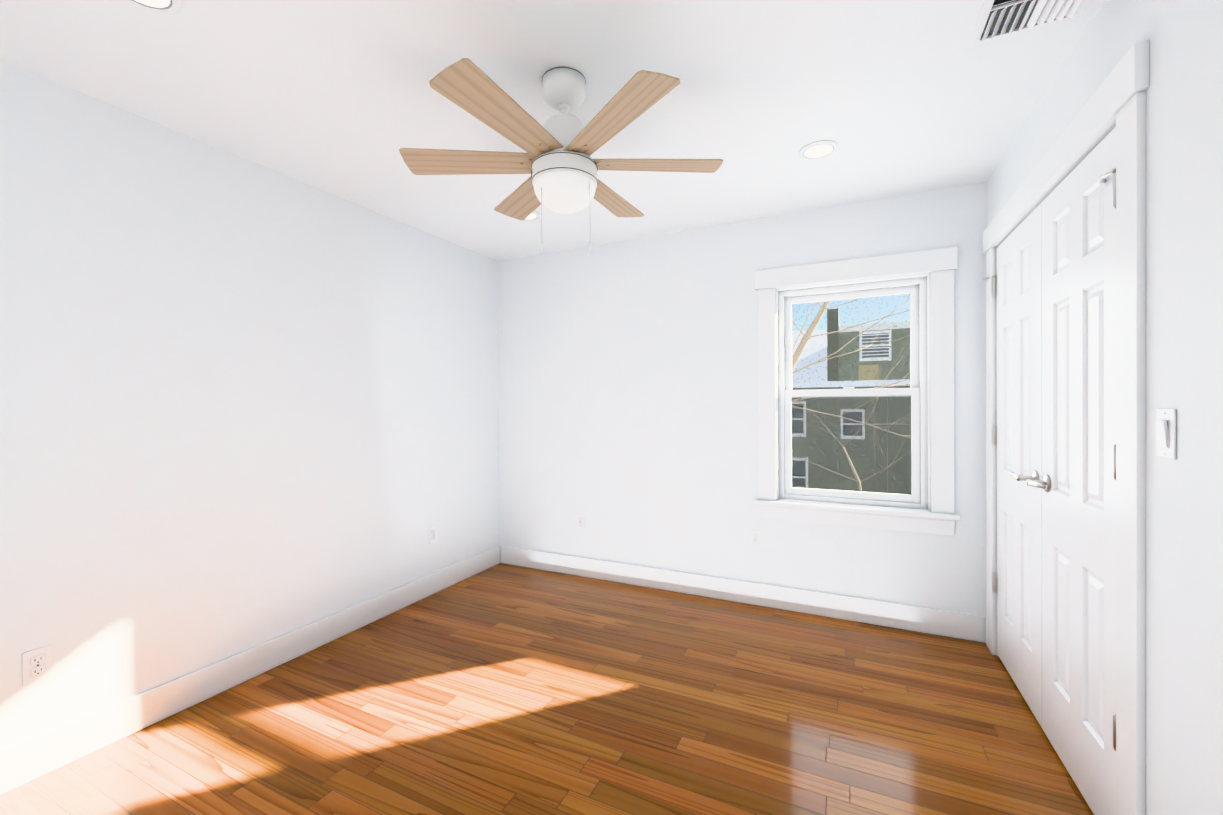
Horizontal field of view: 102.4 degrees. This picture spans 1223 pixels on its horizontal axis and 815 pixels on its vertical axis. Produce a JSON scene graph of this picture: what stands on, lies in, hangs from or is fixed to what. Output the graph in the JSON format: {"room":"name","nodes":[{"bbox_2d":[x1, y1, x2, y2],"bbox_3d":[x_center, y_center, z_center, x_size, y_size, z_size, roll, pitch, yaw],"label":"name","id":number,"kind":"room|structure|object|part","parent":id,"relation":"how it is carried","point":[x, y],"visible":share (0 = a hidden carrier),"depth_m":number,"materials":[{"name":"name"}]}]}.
{"room":"empty bedroom","nodes":[
{"label":"empty bedroom","id":0,"kind":"room"},
{"bbox_2d":[0,60,499,750],"bbox_3d":[-1.774,0.054,2.355,0.150,2.440,4.080,0,0,25],"label":"wall","id":1,"kind":"structure","parent":0,"point":[246,404],"depth_m":2.14,"materials":[{"name":"white paint"}]},
{"bbox_2d":[22,644,51,686],"bbox_3d":[-1.992,0.895,1.707,0.009,0.115,0.070,0,0,25],"label":"electrical outlet","id":2,"kind":"object","parent":1,"relation":"attached to","point":[36,665],"visible":1,"depth_m":1.70,"materials":[{"name":"white plastic"}]},
{"bbox_2d":[0,545,499,794],"bbox_3d":[-1.679,1.204,2.349,0.019,0.140,3.630,0,0,25],"label":"baseboard","id":3,"kind":"structure","parent":1,"relation":"attached to","point":[26,761],"depth_m":2.12,"materials":[{"name":"white wood"}]},
{"bbox_2d":[429,525,436,543],"bbox_3d":[-1.212,0.864,3.343,0.009,0.115,0.070,0,0,25],"label":"electrical outlet","id":4,"kind":"object","parent":1,"relation":"attached to","point":[432,534],"visible":1,"depth_m":3.34,"materials":[{"name":"white plastic"}]},
{"bbox_2d":[0,563,1093,814],"bbox_3d":[0.115,1.317,1.523,4.469,0.100,4.180,0,0,25],"label":"floor","id":5,"kind":"structure","parent":0,"point":[504,689],"depth_m":1.96,"materials":[{"name":"brown wood"}]},
{"bbox_2d":[0,0,1102,260],"bbox_3d":[0.097,-1.233,1.505,4.469,0.120,4.180,0,0,25],"label":"ceiling","id":6,"kind":"structure","parent":0,"point":[344,100],"depth_m":1.80,"materials":[{"name":"white paint"}]},
{"bbox_2d":[126,0,181,13],"bbox_3d":[-1.305,-1.159,1.362,0.172,0.007,0.172,0,0,25],"label":"recessed light","id":7,"kind":"object","parent":6,"relation":"in","point":[176,7],"depth_m":1.41,"materials":[{"name":"white plastic"}]},
{"bbox_3d":[-1.305,-1.157,1.362,0.130,0.004,0.130,0,0,25],"label":"recessed ceiling light gap","id":8,"kind":"part","parent":7,"relation":"part of","materials":[{"name":"white plastic"}]},
{"bbox_3d":[-1.305,-1.160,1.362,0.120,0.004,0.120,0,0,25],"label":"recessed ceiling light lens","id":9,"kind":"part","parent":7,"relation":"part of","materials":[{"name":"white plastic"}]},
{"bbox_2d":[525,211,540,220],"bbox_3d":[-0.521,-1.176,3.008,0.172,0.007,0.172,0,0,25],"label":"recessed light","id":10,"kind":"object","parent":6,"relation":"in","point":[537,214],"depth_m":3.02,"materials":[{"name":"white plastic"}]},
{"bbox_3d":[-0.521,-1.177,3.008,0.120,0.004,0.120,0,0,25],"label":"recessed ceiling light lens","id":11,"kind":"part","parent":10,"relation":"part of","materials":[{"name":"white plastic"}]},
{"bbox_2d":[399,58,722,254],"bbox_3d":[-0.169,-0.853,1.769,1.048,0.640,1.131,0,0,25],"label":"ceiling fan","id":12,"kind":"object","parent":6,"relation":"hanging from","point":[558,163],"visible":1,"depth_m":1.69,"materials":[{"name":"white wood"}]},
{"bbox_3d":[-0.486,-0.874,1.755,0.496,0.006,0.143,0,-9,-3],"label":"blade","id":13,"kind":"part","parent":12,"relation":"part of","materials":[{"name":"brown wood"}]},
{"bbox_3d":[-0.316,-0.873,1.487,0.143,0.006,0.496,-10,-4,27],"label":"blade","id":14,"kind":"part","parent":12,"relation":"part of","materials":[{"name":"brown wood"}]},
{"bbox_3d":[-0.339,-0.877,2.037,0.143,0.006,0.496,10,-5,-32],"label":"blade","id":15,"kind":"part","parent":12,"relation":"part of","materials":[{"name":"brown wood"}]},
{"bbox_3d":[-0.168,-0.752,1.770,0.224,0.092,0.224,0,0,25],"label":"lamp shade","id":16,"kind":"part","parent":12,"relation":"part of","materials":[{"name":"white glass"}]},
{"bbox_3d":[-0.021,-0.879,2.050,0.143,0.006,0.496,10,5,27],"label":"blade","id":17,"kind":"part","parent":12,"relation":"part of","materials":[{"name":"brown wood"}]},
{"bbox_3d":[0.002,-0.875,1.500,0.143,0.006,0.496,-11,6,-32],"label":"blade","id":18,"kind":"part","parent":12,"relation":"part of","materials":[{"name":"brown wood"}]},
{"bbox_3d":[0.149,-0.878,1.782,0.496,0.006,0.143,0,9,-3],"label":"blade","id":19,"kind":"part","parent":12,"relation":"part of","materials":[{"name":"brown wood"}]},
{"bbox_2d":[798,140,838,159],"bbox_3d":[0.952,-1.181,2.262,0.172,0.007,0.172,0,0,25],"label":"recessed light","id":20,"kind":"object","parent":6,"relation":"in","point":[834,144],"depth_m":2.25,"materials":[{"name":"white plastic"}]},
{"bbox_3d":[0.952,-1.179,2.262,0.130,0.004,0.130,0,0,25],"label":"recessed ceiling light gap","id":21,"kind":"part","parent":20,"relation":"part of","materials":[{"name":"white plastic"}]},
{"bbox_3d":[0.952,-1.182,2.262,0.120,0.004,0.120,0,0,25],"label":"recessed ceiling light lens","id":22,"kind":"part","parent":20,"relation":"part of","materials":[{"name":"white plastic"}]},
{"bbox_2d":[968,0,1089,45],"bbox_3d":[1.238,-1.173,1.433,0.280,0.016,0.250,0,0,25],"label":"ceiling vent","id":23,"kind":"object","parent":6,"relation":"in","point":[997,19],"visible":1,"depth_m":1.47,"materials":[{"name":"white plastic"}]},
{"bbox_2d":[497,181,987,615],"bbox_3d":[0.965,0.029,3.199,4.369,2.440,0.200,0,0,25],"label":"wall","id":24,"kind":"structure","parent":0,"point":[628,393],"depth_m":3.29,"materials":[{"name":"white paint"}]},
{"bbox_2d":[576,514,584,529],"bbox_3d":[-0.231,0.851,3.661,0.070,0.115,0.009,0,0,25],"label":"electrical outlet","id":25,"kind":"object","parent":24,"relation":"attached to","point":[580,520],"visible":1,"depth_m":3.66,"materials":[{"name":"white plastic"}]},
{"bbox_2d":[500,545,985,642],"bbox_3d":[0.553,1.182,3.279,3.189,0.140,0.030,0,0,25],"label":"baseboard","id":26,"kind":"structure","parent":24,"relation":"attached to","point":[960,625],"depth_m":3.07,"materials":[{"name":"white wood"}]},
{"bbox_2d":[750,530,760,548],"bbox_3d":[0.912,0.838,3.116,0.070,0.115,0.009,0,0,25],"label":"electrical outlet","id":27,"kind":"object","parent":24,"relation":"attached to","point":[755,539],"visible":1,"depth_m":3.11,"materials":[{"name":"white plastic"}]},
{"bbox_2d":[754,247,960,535],"bbox_3d":[1.414,-0.082,2.931,1.069,1.552,0.206,0,0,25],"label":"window","id":28,"kind":"structure","parent":24,"relation":"in","point":[921,282],"depth_m":2.88,"materials":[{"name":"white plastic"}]},
{"bbox_3d":[1.444,-0.384,2.996,0.735,0.640,0.030,0,0,25],"label":"window sash","id":29,"kind":"part","parent":28,"relation":"part of","materials":[{"name":"white wood"}]},
{"bbox_2d":[792,396,910,493],"bbox_3d":[1.458,0.224,3.021,0.735,0.645,0.001,0,0,25],"label":"screen","id":30,"kind":"object","parent":28,"relation":"attached to","point":[855,415],"depth_m":3.01,"materials":[{"name":"grey metal"}]},
{"bbox_3d":[1.444,-0.384,2.996,0.659,0.564,0.004,0,0,25],"label":"sash glass","id":31,"kind":"part","parent":28,"relation":"part of","materials":[{"name":"clear glass"}]},
{"bbox_3d":[1.433,0.218,2.969,0.659,0.583,0.004,0,0,25],"label":"sash glass","id":32,"kind":"part","parent":28,"relation":"part of","materials":[{"name":"clear glass"}]},
{"bbox_3d":[1.433,0.218,2.969,0.735,0.659,0.030,0,0,25],"label":"window sash","id":33,"kind":"part","parent":28,"relation":"part of","materials":[{"name":"white wood"}]},
{"bbox_2d":[988,0,1222,814],"bbox_3d":[1.270,0.042,0.959,0.110,2.440,3.980,0,0,25],"label":"wall","id":34,"kind":"structure","parent":0,"point":[1184,379],"depth_m":1.11,"materials":[{"name":"white paint"}]},
{"bbox_2d":[982,275,996,591],"bbox_3d":[1.943,0.129,2.501,0.067,1.596,0.109,0,0,25],"label":"left closet door hinges","id":35,"kind":"object","parent":34,"relation":"attached to","point":[994,433],"visible":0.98,"depth_m":2.46,"materials":[{"name":"silver metal"}]},
{"bbox_2d":[997,203,1041,727],"bbox_3d":[1.780,0.224,2.182,0.098,2.029,0.620,0,0,25],"label":"closet door leaf","id":36,"kind":"structure","parent":34,"relation":"in","point":[1019,447],"depth_m":2.13,"materials":[{"name":"paint"}]},
{"bbox_3d":[1.675,0.282,2.003,0.062,0.066,0.151,0,0,25],"label":"left closet door lever handle","id":37,"kind":"part","parent":36,"relation":"part of","materials":[{"name":"silver metal"}]},
{"bbox_2d":[983,40,1149,814],"bbox_3d":[1.693,0.170,1.878,0.138,2.166,1.504,0,0,25],"label":"door frame","id":38,"kind":"structure","parent":34,"relation":"attached to","point":[1117,100],"depth_m":1.29,"materials":[{"name":"white wood"}]},
{"bbox_2d":[1041,127,1115,814],"bbox_3d":[1.540,0.230,1.606,0.035,2.029,0.620,0,0,25],"label":"closet door leaf","id":39,"kind":"structure","parent":34,"relation":"in","point":[1078,224],"depth_m":1.57,"materials":[{"name":"paint"}]},
{"bbox_2d":[1026,474,1050,491],"bbox_3d":[1.586,0.284,1.815,0.062,0.066,0.151,0,0,25],"label":"door lever","id":40,"kind":"object","parent":39,"relation":"attached to","point":[1044,483],"visible":0.98,"depth_m":1.82,"materials":[{"name":"silver metal"}]},
{"bbox_2d":[1098,168,1115,750],"bbox_3d":[1.407,0.140,1.375,0.065,1.596,0.109,0,0,25],"label":"right closet door hinges","id":41,"kind":"object","parent":34,"relation":"attached to","point":[1112,172],"visible":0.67,"depth_m":1.34,"materials":[{"name":"silver metal"}]},
{"bbox_2d":[1156,409,1176,459],"bbox_3d":[1.292,0.061,1.150,0.015,0.115,0.070,0,0,25],"label":"light switch","id":42,"kind":"object","parent":34,"relation":"attached to","point":[1166,423],"visible":1,"depth_m":1.14,"materials":[{"name":"white plastic"}]},
{"label":"outside","id":43,"kind":"structure","parent":0,"visible":0},
{"bbox_3d":[12.363,4.154,20.185,70.000,0.200,39.400,0,0,25],"label":"snowfield","id":44,"kind":"object","parent":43,"visible":0},
{"bbox_2d":[792,328,910,494],"bbox_3d":[4.620,2.006,10.716,5.998,6.970,3.120,0,0,25],"label":"building","id":45,"kind":"structure","parent":44,"relation":"on","point":[862,372],"depth_m":9.08,"materials":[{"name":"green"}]},
{"bbox_3d":[3.394,0.227,9.680,0.722,0.594,0.012,0,0,25],"label":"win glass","id":46,"kind":"part","parent":45,"relation":"part of","materials":[{"name":"black glass"}]},
{"bbox_2d":[792,401,805,436],"bbox_3d":[3.387,0.227,9.657,0.812,0.692,0.060,0,0,25],"label":"window","id":47,"kind":"structure","parent":45,"relation":"attached to","point":[804,426],"depth_m":9.48,"materials":[{"name":"grey"}]},
{"bbox_2d":[792,457,807,487],"bbox_3d":[3.407,1.355,9.659,0.850,0.781,0.060,0,0,25],"label":"window","id":48,"kind":"structure","parent":45,"relation":"attached to","point":[795,473],"depth_m":9.55,"materials":[{"name":"black glass"}]},
{"bbox_3d":[3.407,1.355,9.659,0.850,0.781,0.060,0,0,25],"label":"window trim","id":49,"kind":"part","parent":48,"relation":"part of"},
{"bbox_2d":[792,329,909,387],"bbox_3d":[3.987,-1.113,10.554,6.748,1.477,3.100,0,0,25],"label":"house roof","id":50,"kind":"structure","parent":45,"relation":"on","point":[814,367],"depth_m":9.73,"materials":[{"name":"grey"}]},
{"bbox_2d":[827,308,838,380],"bbox_3d":[4.173,-1.102,9.246,0.190,1.404,0.600,0,0,25],"label":"chimney","id":51,"kind":"object","parent":50,"relation":"on","point":[832,320],"depth_m":8.97,"materials":[{"name":"black"}]},
{"bbox_2d":[792,386,909,389],"bbox_3d":[3.914,-0.336,9.167,5.700,0.069,0.480,0,0,25],"label":"eave","id":52,"kind":"object","parent":45,"relation":"attached to","point":[817,388],"depth_m":8.81},
{"bbox_3d":[4.492,0.311,9.158,0.324,0.462,0.012,0,0,25],"label":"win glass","id":53,"kind":"part","parent":45,"relation":"part of","materials":[{"name":"black glass"}]},
{"bbox_2d":[841,409,864,438],"bbox_3d":[4.481,0.312,9.136,0.404,0.556,0.060,0,0,25],"label":"window","id":54,"kind":"structure","parent":45,"relation":"attached to","point":[863,428],"depth_m":9.09,"materials":[{"name":"grey"}]},
{"bbox_2d":[839,321,909,331],"bbox_3d":[5.404,-1.462,8.601,2.626,0.092,0.300,0,0,25],"label":"fascia","id":55,"kind":"object","parent":45,"relation":"attached to","point":[888,324],"depth_m":8.79,"materials":[{"name":"grey"}]},
{"bbox_2d":[859,330,891,360],"bbox_3d":[4.811,-1.129,8.964,0.514,0.568,0.060,0,0,25],"label":"vent","id":56,"kind":"object","parent":45,"relation":"attached to","point":[877,358],"depth_m":8.96,"materials":[{"name":"grey metal"}]},
{"bbox_3d":[4.823,-1.129,8.985,0.436,0.452,0.012,0,0,25],"label":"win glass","id":57,"kind":"part","parent":45,"relation":"part of","materials":[{"name":"black"}]},
{"bbox_2d":[792,294,910,491],"bbox_3d":[2.839,0.649,5.949,4.164,7.142,2.043,0,0,25],"label":"tree","id":58,"kind":"object","parent":44,"relation":"on","point":[801,346],"depth_m":5.93,"materials":[{"name":"brown plant"}]}
]}

